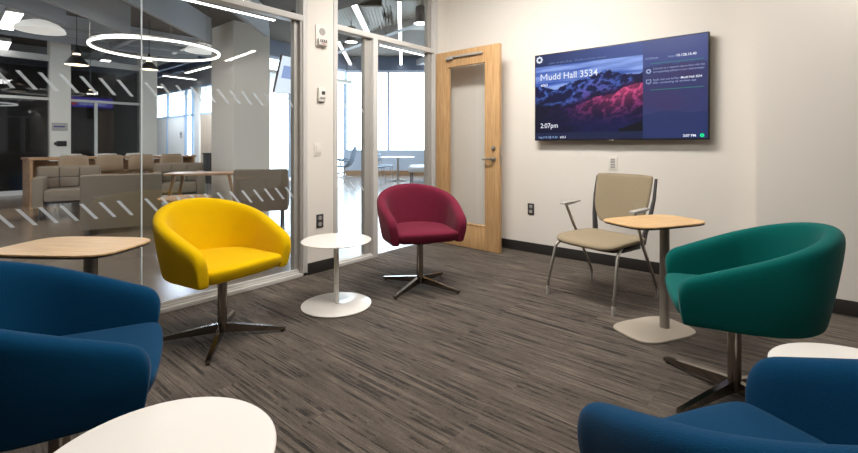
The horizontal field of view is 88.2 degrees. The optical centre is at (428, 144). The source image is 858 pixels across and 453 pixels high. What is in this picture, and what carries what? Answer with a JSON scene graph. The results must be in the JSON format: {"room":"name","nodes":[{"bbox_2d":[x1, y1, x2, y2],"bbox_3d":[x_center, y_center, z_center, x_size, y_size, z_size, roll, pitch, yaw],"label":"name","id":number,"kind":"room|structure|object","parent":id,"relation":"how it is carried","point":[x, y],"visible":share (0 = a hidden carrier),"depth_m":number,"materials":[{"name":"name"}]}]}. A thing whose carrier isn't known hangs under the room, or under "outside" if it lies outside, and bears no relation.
{"room":"meeting room","nodes":[
{"label":"meeting room","id":0,"kind":"room"},
{"bbox_2d":[0,63,115,184],"bbox_3d":[-13.195,-0.650,10.026,0.100,3.500,10.300,0,0,40],"label":"wall","id":1,"kind":"structure","parent":0,"point":[23,127],"depth_m":12.38,"materials":[{"name":"paint"}]},
{"bbox_2d":[0,4,4,18],"bbox_3d":[-9.362,-2.190,9.218,6.600,0.140,0.100,0,0,40],"label":"trim","id":2,"kind":"structure","parent":1,"relation":"attached to","point":[2,7],"depth_m":7.11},
{"bbox_2d":[71,96,112,108],"bbox_3d":[-10.223,-1.260,13.315,0.038,0.320,1.240,0,0,40],"label":"wall display","id":3,"kind":"object","parent":1,"relation":"attached to","point":[73,104],"visible":0.5,"depth_m":13.33,"materials":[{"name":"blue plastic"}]},
{"bbox_2d":[93,111,113,159],"bbox_3d":[-10.027,0.035,13.647,0.050,2.130,0.520,0,0,40],"label":"door","id":4,"kind":"structure","parent":1,"relation":"in","point":[105,118],"depth_m":13.67,"materials":[{"name":"brown wood"}]},
{"bbox_2d":[71,28,145,69],"bbox_3d":[-8.072,-2.190,10.746,6.600,0.140,0.100,0,0,40],"label":"trim","id":5,"kind":"structure","parent":1,"relation":"attached to","point":[95,54],"depth_m":9.68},
{"bbox_2d":[47,41,70,160],"bbox_3d":[-8.477,-0.650,10.151,0.350,3.500,0.363,0,0,40],"label":"column","id":6,"kind":"structure","parent":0,"point":[59,102],"depth_m":10.03,"materials":[{"name":"paint"}]},
{"bbox_2d":[52,123,67,130],"bbox_3d":[-8.346,-0.400,10.017,0.022,0.180,0.280,0,0,40],"label":"room sign","id":7,"kind":"object","parent":6,"relation":"attached to","point":[55,126],"visible":1,"depth_m":10.01,"materials":[{"name":"grey plastic"}]},
{"bbox_2d":[54,141,66,145],"bbox_3d":[-8.329,-0.020,10.015,0.050,0.120,0.220,0,0,40],"label":"wall phone","id":8,"kind":"object","parent":6,"relation":"attached to","point":[57,143],"visible":1,"depth_m":10.01,"materials":[{"name":"black plastic"}]},
{"bbox_2d":[0,49,139,195],"bbox_3d":[-10.661,-0.460,7.625,0.170,3.120,9.900,0,0,40],"label":"window","id":9,"kind":"structure","parent":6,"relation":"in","point":[3,53],"depth_m":10.54,"materials":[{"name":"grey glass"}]},
{"bbox_2d":[114,75,136,159],"bbox_3d":[-8.580,-0.430,12.857,3.300,3.060,0.080,0,0,40],"label":"wall","id":10,"kind":"structure","parent":0,"point":[125,116],"depth_m":13.19,"materials":[{"name":"paint"}]},
{"bbox_2d":[137,53,156,158],"bbox_3d":[-7.324,-0.650,11.516,0.350,3.500,0.350,0,0,40],"label":"column","id":11,"kind":"structure","parent":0,"point":[149,100],"depth_m":11.42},
{"bbox_2d":[117,56,207,79],"bbox_3d":[-9.087,-2.550,14.738,7.900,0.300,0.100,0,0,40],"label":"trim","id":12,"kind":"structure","parent":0,"point":[170,65],"depth_m":13.99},
{"bbox_2d":[162,70,196,79],"bbox_3d":[-8.242,-2.345,14.653,0.120,0.290,1.045,0,0,35],"label":"ceiling light","id":13,"kind":"object","parent":12,"relation":"attached to","point":[166,74],"visible":0.91,"depth_m":14.59,"materials":[{"name":"grey plastic"}]},
{"bbox_2d":[184,63,210,72],"bbox_3d":[-6.842,-2.345,13.118,1.760,0.290,0.101,0,0,41],"label":"ceiling light","id":14,"kind":"object","parent":12,"relation":"hanging from","point":[205,66],"visible":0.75,"depth_m":13.02,"materials":[{"name":"grey plastic"}]},
{"bbox_2d":[185,66,210,72],"bbox_3d":[-6.842,-2.206,13.118,1.750,0.012,0.092,0,0,41],"label":"diffuser","id":15,"kind":"object","parent":14,"relation":"attached to","point":[200,67],"depth_m":13.06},
{"bbox_2d":[157,68,210,93],"bbox_3d":[-8.326,-2.610,15.600,8.150,1.180,0.100,0,0,40],"label":"wall","id":16,"kind":"structure","parent":0,"point":[203,76],"depth_m":15.93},
{"bbox_2d":[157,83,210,158],"bbox_3d":[-8.339,-0.460,15.585,8.150,3.120,0.100,0,0,40],"label":"window","id":17,"kind":"structure","parent":16,"relation":"in","point":[169,128],"depth_m":16.41,"materials":[{"name":"glass"}]},
{"bbox_2d":[201,114,210,162],"bbox_3d":[-7.333,0.050,14.684,0.950,2.100,0.060,0,0,40],"label":"door","id":18,"kind":"structure","parent":17,"relation":"attached to","point":[205,119],"depth_m":14.73,"materials":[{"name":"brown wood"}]},
{"bbox_2d":[157,61,210,78],"bbox_3d":[-8.764,-2.550,15.120,7.900,0.300,0.100,0,0,40],"label":"trim","id":19,"kind":"structure","parent":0,"point":[182,68],"depth_m":14.49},
{"bbox_2d":[0,0,368,78],"bbox_3d":[-9.465,-2.450,7.336,17.270,0.100,11.000,0,0,40],"label":"ceiling","id":20,"kind":"structure","parent":0,"point":[219,16],"depth_m":8.64,"materials":[{"name":"paint"}]},
{"bbox_2d":[0,35,11,49],"bbox_3d":[-9.203,-2.245,9.562,1.402,0.290,0.200,0,0,43],"label":"ceiling light","id":21,"kind":"object","parent":20,"relation":"hanging from","point":[5,43],"visible":0.72,"depth_m":9.18,"materials":[{"name":"grey plastic"}]},
{"bbox_2d":[0,41,10,49],"bbox_3d":[-9.203,-2.106,9.562,1.392,0.012,0.192,0,0,43],"label":"diffuser","id":22,"kind":"object","parent":21,"relation":"attached to","point":[4,45],"depth_m":9.30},
{"bbox_2d":[0,68,17,105],"bbox_3d":[-10.841,-1.691,10.722,1.336,1.418,1.336,0,0,40],"label":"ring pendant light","id":23,"kind":"object","parent":20,"relation":"hanging from","point":[14,104],"visible":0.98,"depth_m":11.30,"materials":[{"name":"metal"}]},
{"bbox_2d":[0,6,23,30],"bbox_3d":[-7.348,-2.270,7.767,1.551,0.240,0.220,0,0,42],"label":"ceiling light","id":24,"kind":"object","parent":20,"relation":"hanging from","point":[11,16],"visible":0.75,"depth_m":7.56,"materials":[{"name":"grey plastic"}]},
{"bbox_2d":[0,0,65,24],"bbox_3d":[-5.638,-2.140,3.548,0.070,0.480,7.004,0,0,-3],"label":"trim","id":25,"kind":"structure","parent":20,"relation":"attached to","point":[38,8],"depth_m":6.55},
{"bbox_2d":[13,18,65,35],"bbox_3d":[-6.502,-2.150,7.413,0.680,0.500,0.680,0,0,40],"label":"dome pendant light","id":26,"kind":"object","parent":20,"relation":"hanging from","point":[34,26],"visible":0.99,"depth_m":7.29,"materials":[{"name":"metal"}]},
{"bbox_2d":[13,26,65,35],"bbox_3d":[-6.502,-1.905,7.413,0.680,0.010,0.680,0,0,40],"label":"diffuser","id":27,"kind":"object","parent":26,"relation":"attached to","point":[41,30],"depth_m":7.42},
{"bbox_2d":[0,58,115,74],"bbox_3d":[-12.798,-2.270,9.953,0.100,0.220,9.700,0,0,40],"label":"trim","id":28,"kind":"structure","parent":20,"relation":"attached to","point":[2,60],"depth_m":12.30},
{"bbox_2d":[0,57,125,70],"bbox_3d":[-12.034,-2.270,9.308,0.100,0.220,9.700,0,0,40],"label":"trim","id":29,"kind":"structure","parent":20,"relation":"attached to","point":[0,57],"depth_m":11.53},
{"bbox_2d":[8,43,136,64],"bbox_3d":[-11.270,-2.270,8.663,0.100,0.220,9.700,0,0,40],"label":"trim","id":30,"kind":"structure","parent":20,"relation":"attached to","point":[13,46],"depth_m":10.80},
{"bbox_2d":[64,14,88,66],"bbox_3d":[-6.336,-1.915,7.966,0.360,0.970,0.360,0,0,40],"label":"pendant light","id":31,"kind":"object","parent":20,"relation":"hanging from","point":[75,59],"visible":0.98,"depth_m":7.93,"materials":[{"name":"black metal"}]},
{"bbox_2d":[64,63,87,66],"bbox_3d":[-6.336,-1.441,7.966,0.356,0.018,0.356,0,0,40],"label":"diffuser","id":32,"kind":"object","parent":31,"relation":"attached to","point":[70,64],"depth_m":8.03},
{"bbox_2d":[41,0,130,33],"bbox_3d":[-4.998,-2.140,4.120,0.070,0.480,7.004,0,0,-3],"label":"trim","id":33,"kind":"structure","parent":20,"relation":"attached to","point":[115,14],"depth_m":6.94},
{"bbox_2d":[86,47,93,93],"bbox_3d":[-7.340,-1.750,9.598,0.151,1.300,0.151,0,0,40],"label":"pendant light","id":34,"kind":"object","parent":20,"relation":"hanging from","point":[90,91],"visible":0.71,"depth_m":9.60,"materials":[{"name":"black metal"}]},
{"bbox_2d":[0,29,197,58],"bbox_3d":[-9.363,-2.270,7.511,0.100,0.220,10.400,0,0,40],"label":"trim","id":35,"kind":"structure","parent":20,"relation":"attached to","point":[16,33],"depth_m":9.66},
{"bbox_2d":[97,54,110,61],"bbox_3d":[-8.483,-2.245,11.499,0.200,0.290,1.205,0,0,-45],"label":"ceiling light","id":36,"kind":"object","parent":20,"relation":"hanging from","point":[106,59],"visible":0.43,"depth_m":11.10,"materials":[{"name":"grey plastic"}]},
{"bbox_2d":[1,6,210,46],"bbox_3d":[-8.140,-2.270,6.479,0.100,0.220,10.400,0,0,40],"label":"trim","id":37,"kind":"structure","parent":20,"relation":"attached to","point":[82,23],"depth_m":8.53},
{"bbox_2d":[61,27,210,56],"bbox_3d":[-8.752,-2.270,6.995,0.100,0.220,10.400,0,0,40],"label":"trim","id":38,"kind":"structure","parent":20,"relation":"attached to","point":[69,32],"depth_m":9.71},
{"bbox_2d":[142,19,157,70],"bbox_3d":[-5.349,-1.915,8.468,0.306,0.970,0.306,0,0,40],"label":"pendant light","id":39,"kind":"object","parent":20,"relation":"hanging from","point":[148,65],"visible":0.84,"depth_m":8.43,"materials":[{"name":"black metal"}]},
{"bbox_2d":[142,68,157,70],"bbox_3d":[-5.349,-1.440,8.468,0.303,0.015,0.303,0,0,40],"label":"diffuser","id":40,"kind":"object","parent":39,"relation":"attached to","point":[147,69],"depth_m":8.54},
{"bbox_2d":[86,7,220,61],"bbox_3d":[-4.603,-1.989,7.523,1.928,0.822,1.928,0,0,40],"label":"ring pendant light","id":41,"kind":"object","parent":20,"relation":"hanging from","point":[107,36],"visible":0.96,"depth_m":7.26,"materials":[{"name":"grey plastic"}]},
{"bbox_2d":[122,0,211,43],"bbox_3d":[-3.976,-2.140,4.880,0.070,0.480,7.004,0,0,-3],"label":"trim","id":42,"kind":"structure","parent":20,"relation":"attached to","point":[179,14],"depth_m":7.22,"materials":[{"name":"paint"}]},
{"bbox_2d":[171,39,201,53],"bbox_3d":[-5.603,-2.320,10.207,1.752,0.240,0.081,0,0,43],"label":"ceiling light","id":43,"kind":"object","parent":20,"relation":"hanging from","point":[196,40],"visible":0.45,"depth_m":10.20,"materials":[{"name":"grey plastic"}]},
{"bbox_2d":[185,41,210,54],"bbox_3d":[-4.888,-2.200,9.557,0.680,0.400,0.680,0,0,40],"label":"dome pendant light","id":44,"kind":"object","parent":20,"relation":"hanging from","point":[191,49],"visible":0.63,"depth_m":9.47,"materials":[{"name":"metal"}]},
{"bbox_2d":[185,48,210,54],"bbox_3d":[-4.888,-2.005,9.557,0.680,0.010,0.680,0,0,40],"label":"diffuser","id":45,"kind":"object","parent":44,"relation":"attached to","point":[202,51],"depth_m":9.57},
{"bbox_2d":[184,0,275,20],"bbox_3d":[-2.858,-1.980,4.520,0.050,0.840,2.820,0,0,40],"label":"ceiling light","id":46,"kind":"object","parent":20,"relation":"hanging from","point":[193,1],"visible":0.44,"depth_m":5.16,"materials":[{"name":"grey plastic"}]},
{"bbox_2d":[230,0,268,36],"bbox_3d":[-2.740,-2.140,5.018,0.070,0.480,5.700,0,0,-3],"label":"trim","id":47,"kind":"structure","parent":20,"relation":"attached to","point":[260,25],"depth_m":7.26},
{"bbox_2d":[272,11,293,93],"bbox_3d":[-2.368,-1.651,8.041,0.276,1.499,1.000,0,0,30],"label":"display","id":48,"kind":"object","parent":20,"relation":"hanging from","point":[282,84],"visible":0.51,"depth_m":7.69,"materials":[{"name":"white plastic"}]},
{"bbox_2d":[379,43,423,55],"bbox_3d":[-0.378,-1.980,7.458,0.050,0.840,1.210,0,0,40],"label":"ceiling light","id":49,"kind":"object","parent":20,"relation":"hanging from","point":[380,44],"visible":0.29,"depth_m":7.34,"materials":[{"name":"grey plastic"}]},
{"bbox_2d":[194,87,200,162],"bbox_3d":[-7.887,-0.420,15.112,0.350,3.040,0.080,0,0,40],"label":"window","id":50,"kind":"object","parent":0,"point":[197,103],"visible":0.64,"depth_m":15.03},
{"bbox_2d":[211,20,269,200],"bbox_3d":[-3.892,-0.650,9.148,0.950,3.500,0.760,0,0,40],"label":"column","id":51,"kind":"structure","parent":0,"point":[240,133],"depth_m":8.83,"materials":[{"name":"paint"}]},
{"bbox_2d":[177,69,351,95],"bbox_3d":[-7.125,-2.250,17.139,8.200,0.100,3.800,0,0,40],"label":"ceiling","id":52,"kind":"structure","parent":0,"point":[272,71],"depth_m":15.98,"materials":[{"name":"tile"}]},
{"bbox_2d":[270,39,346,177],"bbox_3d":[-4.141,-1.070,14.597,0.160,4.260,3.893,0,0,34],"label":"wall","id":53,"kind":"structure","parent":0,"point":[277,48],"depth_m":14.09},
{"bbox_2d":[270,0,423,56],"bbox_3d":[-1.510,-3.250,16.651,17.410,0.100,13.500,0,0,40],"label":"ceiling","id":54,"kind":"structure","parent":0,"point":[283,34],"depth_m":13.37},
{"bbox_2d":[338,39,351,64],"bbox_3d":[-2.713,-3.070,14.343,0.102,0.340,3.628,0,0,-4],"label":"ceiling light","id":55,"kind":"object","parent":54,"relation":"hanging from","point":[340,44],"visible":0.75,"depth_m":14.12,"materials":[{"name":"grey plastic"}]},
{"bbox_2d":[345,21,356,43],"bbox_3d":[-1.915,-2.860,10.908,0.304,0.680,0.304,0,0,40],"label":"pendant light","id":56,"kind":"object","parent":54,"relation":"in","point":[349,39],"visible":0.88,"depth_m":10.84,"materials":[{"name":"grey plastic"}]},
{"bbox_2d":[352,4,369,31],"bbox_3d":[-1.579,-3.070,10.264,0.130,0.340,2.512,0,0,-1],"label":"ceiling light","id":57,"kind":"object","parent":54,"relation":"hanging from","point":[356,8],"visible":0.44,"depth_m":10.16,"materials":[{"name":"grey plastic"}]},
{"bbox_2d":[338,5,393,30],"bbox_3d":[-1.581,-3.125,10.862,1.400,0.150,2.116,0,0,-2],"label":"ceiling panel","id":58,"kind":"object","parent":54,"relation":"hanging from","point":[373,14],"visible":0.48,"depth_m":10.64,"materials":[{"name":"metal"}]},
{"bbox_2d":[397,0,401,64],"bbox_3d":[-0.832,-3.070,12.905,0.094,0.340,7.788,0,0,-3],"label":"ceiling light","id":59,"kind":"object","parent":54,"relation":"hanging from","point":[399,3],"visible":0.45,"depth_m":10.36,"materials":[{"name":"grey plastic"}]},
{"bbox_2d":[382,0,423,29],"bbox_3d":[-0.399,-3.125,10.604,1.400,0.150,2.390,0,0,-5],"label":"ceiling panel","id":60,"kind":"object","parent":54,"relation":"hanging from","point":[408,6],"visible":0.43,"depth_m":10.07,"materials":[{"name":"metal"}]},
{"bbox_2d":[338,17,419,53],"bbox_3d":[-1.294,-2.990,11.954,0.160,0.220,7.139,0,0,-39],"label":"trim","id":61,"kind":"structure","parent":60,"relation":"attached to","point":[407,24],"depth_m":11.56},
{"bbox_2d":[414,5,423,24],"bbox_3d":[-0.181,-2.925,9.707,0.304,0.550,0.304,0,0,40],"label":"pendant light","id":62,"kind":"object","parent":54,"relation":"in","point":[419,13],"visible":0.79,"depth_m":9.60,"materials":[{"name":"grey plastic"}]},
{"bbox_2d":[0,174,857,452],"bbox_3d":[-2.862,1.150,10.562,23.200,0.100,24.450,0,0,40],"label":"floor","id":63,"kind":"structure","parent":0,"point":[502,363],"depth_m":2.39,"materials":[{"name":"brown carpet"}]},
{"bbox_2d":[31,165,100,219],"bbox_3d":[-5.540,0.720,6.808,0.780,0.760,0.670,0,0,-35],"label":"lounge sofa","id":64,"kind":"object","parent":63,"relation":"on","point":[52,184],"visible":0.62,"depth_m":6.77,"materials":[{"name":"grey fabric"}]},
{"bbox_2d":[54,155,88,209],"bbox_3d":[-6.200,0.643,7.681,0.436,0.917,0.424,0,0,40],"label":"counter stool","id":65,"kind":"object","parent":63,"relation":"on","point":[65,160],"visible":0.29,"depth_m":7.54,"materials":[{"name":"fabric"}]},
{"bbox_2d":[0,236,150,274],"bbox_3d":[-1.587,0.774,1.981,0.560,0.649,0.370,0,0,4],"label":"table","id":66,"kind":"object","parent":63,"relation":"on","point":[90,249],"visible":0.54,"depth_m":1.95,"materials":[{"name":"brown wood"}]},
{"bbox_2d":[0,261,162,452],"bbox_3d":[-1.131,0.714,1.284,0.634,0.771,0.670,0,0,-29],"label":"tub chair","id":67,"kind":"object","parent":63,"relation":"on","point":[80,351],"visible":0.97,"depth_m":1.14,"materials":[{"name":"blue fabric"}]},
{"bbox_2d":[63,322,162,391],"bbox_3d":[-1.090,0.678,1.306,0.527,0.097,0.481,0,0,-29],"label":"seat cushion","id":68,"kind":"object","parent":67,"relation":"on","point":[148,336],"depth_m":1.48,"materials":[{"name":"blue fabric"}]},
{"bbox_2d":[21,155,195,208],"bbox_3d":[-6.167,0.665,8.739,0.760,0.870,2.700,0,0,40],"label":"table","id":69,"kind":"object","parent":63,"relation":"on","point":[29,167],"visible":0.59,"depth_m":7.84,"materials":[{"name":"brown wood"}]},
{"bbox_2d":[95,155,123,173],"bbox_3d":[-5.871,0.643,8.070,0.436,0.917,0.424,0,0,40],"label":"counter stool","id":70,"kind":"object","parent":63,"relation":"on","point":[108,163],"visible":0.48,"depth_m":7.95,"materials":[{"name":"fabric"}]},
{"bbox_2d":[80,173,161,234],"bbox_3d":[-4.032,0.738,5.866,0.840,0.725,0.790,0,0,-31],"label":"lounge sofa","id":71,"kind":"object","parent":63,"relation":"on","point":[108,189],"visible":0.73,"depth_m":5.51,"materials":[{"name":"grey fabric"}]},
{"bbox_2d":[123,154,153,173],"bbox_3d":[-5.548,0.643,8.453,0.436,0.917,0.424,0,0,40],"label":"counter stool","id":72,"kind":"object","parent":63,"relation":"on","point":[134,159],"visible":0.7,"depth_m":8.33,"materials":[{"name":"fabric"}]},
{"bbox_2d":[54,397,275,452],"bbox_3d":[-0.564,0.875,0.913,0.472,0.446,0.472,0,0,40],"label":"side table","id":73,"kind":"object","parent":63,"relation":"on","point":[197,424],"visible":1,"depth_m":1.01,"materials":[{"name":"white paint"}]},
{"bbox_2d":[159,154,182,194],"bbox_3d":[-5.213,0.643,8.850,0.436,0.917,0.424,0,0,40],"label":"counter stool","id":74,"kind":"object","parent":63,"relation":"on","point":[164,158],"visible":0.29,"depth_m":8.71,"materials":[{"name":"fabric"}]},
{"bbox_2d":[153,162,204,194],"bbox_3d":[-4.488,0.720,7.961,0.800,0.760,0.670,0,0,-30],"label":"lounge sofa","id":75,"kind":"object","parent":63,"relation":"on","point":[192,184],"visible":0.59,"depth_m":7.99,"materials":[{"name":"grey fabric"}]},
{"bbox_2d":[157,194,211,202],"bbox_3d":[-3.019,0.876,5.493,0.600,0.453,0.600,0,0,40],"label":"coffee table","id":76,"kind":"object","parent":63,"relation":"on","point":[173,198],"visible":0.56,"depth_m":5.43,"materials":[{"name":"brown wood"}]},
{"bbox_2d":[163,171,232,204],"bbox_3d":[-3.241,0.754,6.439,1.033,0.699,0.520,0,0,-11],"label":"table","id":77,"kind":"object","parent":63,"relation":"on","point":[195,173],"visible":0.62,"depth_m":6.25,"materials":[{"name":"brown wood"}]},
{"bbox_2d":[202,153,210,183],"bbox_3d":[-6.167,0.670,12.731,0.590,0.860,0.440,0,0,40],"label":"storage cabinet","id":78,"kind":"object","parent":63,"relation":"on","point":[206,156],"visible":0.29,"depth_m":12.57,"materials":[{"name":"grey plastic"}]},
{"bbox_2d":[152,198,290,364],"bbox_3d":[-1.223,0.714,2.561,0.620,0.771,0.657,0,0,32],"label":"tub chair","id":79,"kind":"object","parent":63,"relation":"on","point":[200,243],"visible":1,"depth_m":2.55,"materials":[{"name":"yellow fabric"}]},
{"bbox_2d":[199,247,281,284],"bbox_3d":[-1.183,0.678,2.536,0.527,0.097,0.481,0,0,32],"label":"seat cushion","id":80,"kind":"object","parent":79,"relation":"on","point":[224,264],"depth_m":2.45,"materials":[{"name":"yellow fabric"}]},
{"bbox_2d":[233,169,288,227],"bbox_3d":[-2.256,0.710,6.031,0.660,0.780,0.710,0,0,-16],"label":"lounge sofa","id":81,"kind":"object","parent":63,"relation":"on","point":[246,180],"visible":0.76,"depth_m":5.70,"materials":[{"name":"grey fabric"}]},
{"bbox_2d":[308,0,332,262],"bbox_3d":[-0.988,-0.350,3.876,0.130,2.900,0.275,0,0,40],"label":"wall pier","id":82,"kind":"object","parent":63,"relation":"on","point":[320,12],"visible":0.56,"depth_m":3.83,"materials":[{"name":"paint"}]},
{"bbox_2d":[314,142,320,155],"bbox_3d":[-0.955,0.040,3.806,0.010,0.116,0.072,0,0,40],"label":"light switch","id":83,"kind":"object","parent":82,"relation":"attached to","point":[317,145],"visible":1,"depth_m":3.80,"materials":[{"name":"white plastic"}]},
{"bbox_2d":[316,214,322,227],"bbox_3d":[-0.940,0.660,3.823,0.012,0.116,0.072,0,0,40],"label":"power outlet","id":84,"kind":"object","parent":82,"relation":"attached to","point":[319,218],"visible":1,"depth_m":3.81,"materials":[{"name":"grey plastic"}]},
{"bbox_2d":[308,257,333,274],"bbox_3d":[-0.934,1.051,3.831,0.010,0.098,0.275,0,0,40],"label":"baseboard","id":85,"kind":"structure","parent":82,"relation":"attached to","point":[326,264],"depth_m":3.82,"materials":[{"name":"black rubber"}]},
{"bbox_2d":[315,24,327,47],"bbox_3d":[-0.921,-0.935,3.820,0.044,0.190,0.116,0,0,40],"label":"fire alarm","id":86,"kind":"object","parent":82,"relation":"attached to","point":[321,40],"visible":1,"depth_m":3.81,"materials":[{"name":"white plastic"}]},
{"bbox_2d":[319,28,325,34],"bbox_3d":[-0.920,-0.975,3.830,0.004,0.064,0.064,0,0,40],"label":"speaker grille","id":87,"kind":"object","parent":86,"relation":"attached to","point":[322,31],"depth_m":3.83,"materials":[{"name":"grey plastic"}]},
{"bbox_2d":[317,87,325,101],"bbox_3d":[-0.926,-0.430,3.825,0.030,0.120,0.072,0,0,40],"label":"thermostat","id":88,"kind":"object","parent":82,"relation":"attached to","point":[321,92],"visible":1,"depth_m":3.81,"materials":[{"name":"white plastic"}]},
{"bbox_2d":[301,233,370,317],"bbox_3d":[-0.634,0.875,3.036,0.472,0.446,0.472,0,0,40],"label":"side table","id":89,"kind":"object","parent":63,"relation":"on","point":[336,304],"visible":1,"depth_m":3.01,"materials":[{"name":"white paint"}]},
{"bbox_2d":[338,147,356,177],"bbox_3d":[-2.749,0.584,14.588,0.714,1.032,0.710,0,0,9],"label":"chair","id":90,"kind":"object","parent":63,"relation":"on","point":[351,160],"visible":0.87,"depth_m":14.49,"materials":[{"name":"blue plastic"}]},
{"bbox_2d":[345,57,423,174],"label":"window","id":91,"kind":"structure","parent":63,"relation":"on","point":[388,65],"depth_m":16.14,"materials":[{"name":"glass"}]},
{"bbox_2d":[378,153,394,178],"bbox_3d":[-1.352,0.691,13.901,0.481,0.822,0.461,0,0,6],"label":"cafe chair","id":92,"kind":"object","parent":63,"relation":"on","point":[379,154],"visible":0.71,"depth_m":13.75,"materials":[{"name":"blue plastic"}]},
{"bbox_2d":[380,156,414,181],"bbox_3d":[-0.937,0.735,13.354,1.000,0.730,0.700,0,0,0],"label":"cafe table","id":93,"kind":"object","parent":63,"relation":"on","point":[397,157],"visible":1,"depth_m":13.32,"materials":[{"name":"white paint"}]},
{"bbox_2d":[408,165,423,182],"bbox_3d":[-0.192,0.575,13.356,0.800,1.050,1.500,0,0,0],"label":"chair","id":94,"kind":"object","parent":63,"relation":"on","point":[412,169],"visible":0.38,"depth_m":12.62,"materials":[{"name":"white plastic"}]},
{"bbox_2d":[377,183,466,299],"bbox_3d":[-0.085,0.714,3.480,0.666,0.771,0.629,0,0,-18],"label":"tub chair","id":95,"kind":"object","parent":63,"relation":"on","point":[409,213],"visible":1,"depth_m":3.45,"materials":[{"name":"red fabric"}]},
{"bbox_2d":[397,221,457,244],"bbox_3d":[-0.070,0.678,3.436,0.481,0.097,0.527,0,0,-18],"label":"seat cushion","id":96,"kind":"object","parent":95,"relation":"on","point":[408,232],"depth_m":3.25,"materials":[{"name":"red fabric"}]},
{"bbox_2d":[546,173,657,315],"bbox_3d":[1.274,0.662,3.233,0.626,0.875,0.608,0,0,-36],"label":"chair","id":97,"kind":"object","parent":63,"relation":"on","point":[615,194],"visible":0.91,"depth_m":3.28,"materials":[{"name":"beige fabric"}]},
{"bbox_2d":[604,214,705,343],"bbox_3d":[1.332,0.774,2.625,0.560,0.649,0.350,0,0,-22],"label":"table","id":98,"kind":"object","parent":63,"relation":"on","point":[659,329],"visible":0.98,"depth_m":2.62,"materials":[{"name":"brown wood"}]},
{"bbox_2d":[577,357,857,452],"bbox_3d":[0.687,0.714,0.772,0.657,0.771,0.620,0,0,-21],"label":"tub chair","id":99,"kind":"object","parent":63,"relation":"on","point":[791,404],"visible":1,"depth_m":0.95,"materials":[{"name":"blue fabric"}]},
{"bbox_2d":[663,401,826,443],"bbox_3d":[0.669,0.678,0.816,0.481,0.097,0.527,0,0,-21],"label":"seat cushion","id":100,"kind":"object","parent":99,"relation":"on","point":[758,419],"depth_m":1.01,"materials":[{"name":"blue fabric"}]},
{"bbox_2d":[663,222,845,413],"bbox_3d":[1.374,0.714,1.912,0.620,0.771,0.657,0,0,23],"label":"tub chair","id":101,"kind":"object","parent":63,"relation":"on","point":[781,280],"visible":0.97,"depth_m":1.70,"materials":[{"name":"teal fabric"}]},
{"bbox_2d":[665,273,696,312],"bbox_3d":[1.331,0.678,1.930,0.527,0.097,0.481,0,0,23],"label":"seat cushion","id":102,"kind":"object","parent":101,"relation":"on","point":[673,281],"depth_m":2.04,"materials":[{"name":"teal fabric"}]},
{"bbox_2d":[768,342,857,358],"bbox_3d":[1.235,0.875,1.227,0.472,0.446,0.472,0,0,40],"label":"side table","id":103,"kind":"object","parent":63,"relation":"on","point":[815,350],"visible":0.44,"depth_m":1.40,"materials":[{"name":"white paint"}]},
{"bbox_2d":[438,0,448,53],"bbox_3d":[0.114,-0.350,5.181,0.130,2.900,0.205,0,0,40],"label":"wall","id":104,"kind":"structure","parent":0,"point":[443,5],"depth_m":5.14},
{"bbox_2d":[449,0,755,261],"bbox_3d":[2.481,-0.550,3.396,5.790,3.300,0.120,0,0,40],"label":"wall","id":105,"kind":"structure","parent":0,"point":[712,181],"depth_m":4.14,"materials":[{"name":"paint"}]},
{"bbox_2d":[528,203,533,214],"bbox_3d":[1.040,0.660,4.526,0.072,0.116,0.012,0,0,40],"label":"power outlet","id":106,"kind":"object","parent":105,"relation":"attached to","point":[530,205],"visible":1,"depth_m":4.52,"materials":[{"name":"grey plastic"}]},
{"bbox_2d":[502,238,658,273],"bbox_3d":[1.345,1.051,4.268,2.927,0.098,0.012,0,0,40],"label":"baseboard","id":107,"kind":"structure","parent":105,"relation":"attached to","point":[598,258],"depth_m":4.19,"materials":[{"name":"black rubber"}]},
{"bbox_2d":[608,156,616,169],"bbox_3d":[1.661,0.170,4.003,0.080,0.124,0.009,0,0,40],"label":"data plate","id":108,"kind":"object","parent":105,"relation":"attached to","point":[612,160],"visible":1,"depth_m":4.00,"materials":[{"name":"white plastic"}]},
{"bbox_2d":[535,31,709,140],"bbox_3d":[1.645,-0.458,3.963,1.482,0.853,0.090,0,0,40],"label":"television","id":109,"kind":"object","parent":105,"relation":"attached to","point":[653,89],"visible":1,"depth_m":3.84,"materials":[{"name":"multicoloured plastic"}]},
{"bbox_2d":[756,0,857,301],"bbox_3d":[3.493,-0.350,2.322,2.858,2.900,0.215,0,0,40],"label":"wall","id":110,"kind":"structure","parent":0,"point":[807,50],"depth_m":2.98,"materials":[{"name":"paint"}]},
{"bbox_2d":[832,298,857,316],"bbox_3d":[3.415,1.051,2.239,2.870,0.098,0.012,0,0,40],"label":"baseboard","id":111,"kind":"structure","parent":110,"relation":"attached to","point":[841,306],"depth_m":2.85,"materials":[{"name":"black rubber"}]},
{"bbox_3d":[-1.931,-2.099,2.765,0.141,0.601,6.535,0,0,40],"label":"wall","id":112,"kind":"structure","parent":0,"visible":0},
{"bbox_2d":[0,0,307,313],"bbox_3d":[-2.541,-0.350,2.006,0.108,2.900,4.587,0,0,40],"label":"glass partition","id":113,"kind":"structure","parent":112,"relation":"in","point":[299,20],"depth_m":3.66,"materials":[{"name":"clear glass"}]},
{"bbox_2d":[333,0,437,266],"bbox_3d":[-0.411,-0.350,4.530,0.108,2.900,1.468,0,0,40],"label":"window","id":114,"kind":"structure","parent":112,"relation":"in","point":[369,41],"depth_m":4.31,"materials":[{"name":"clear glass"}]},
{"bbox_2d":[436,43,501,252],"bbox_3d":[0.394,0.036,4.717,0.847,2.115,0.108,0,0,41],"label":"door","id":115,"kind":"structure","parent":114,"relation":"attached to","point":[487,237],"depth_m":4.57,"materials":[{"name":"brown wood"}]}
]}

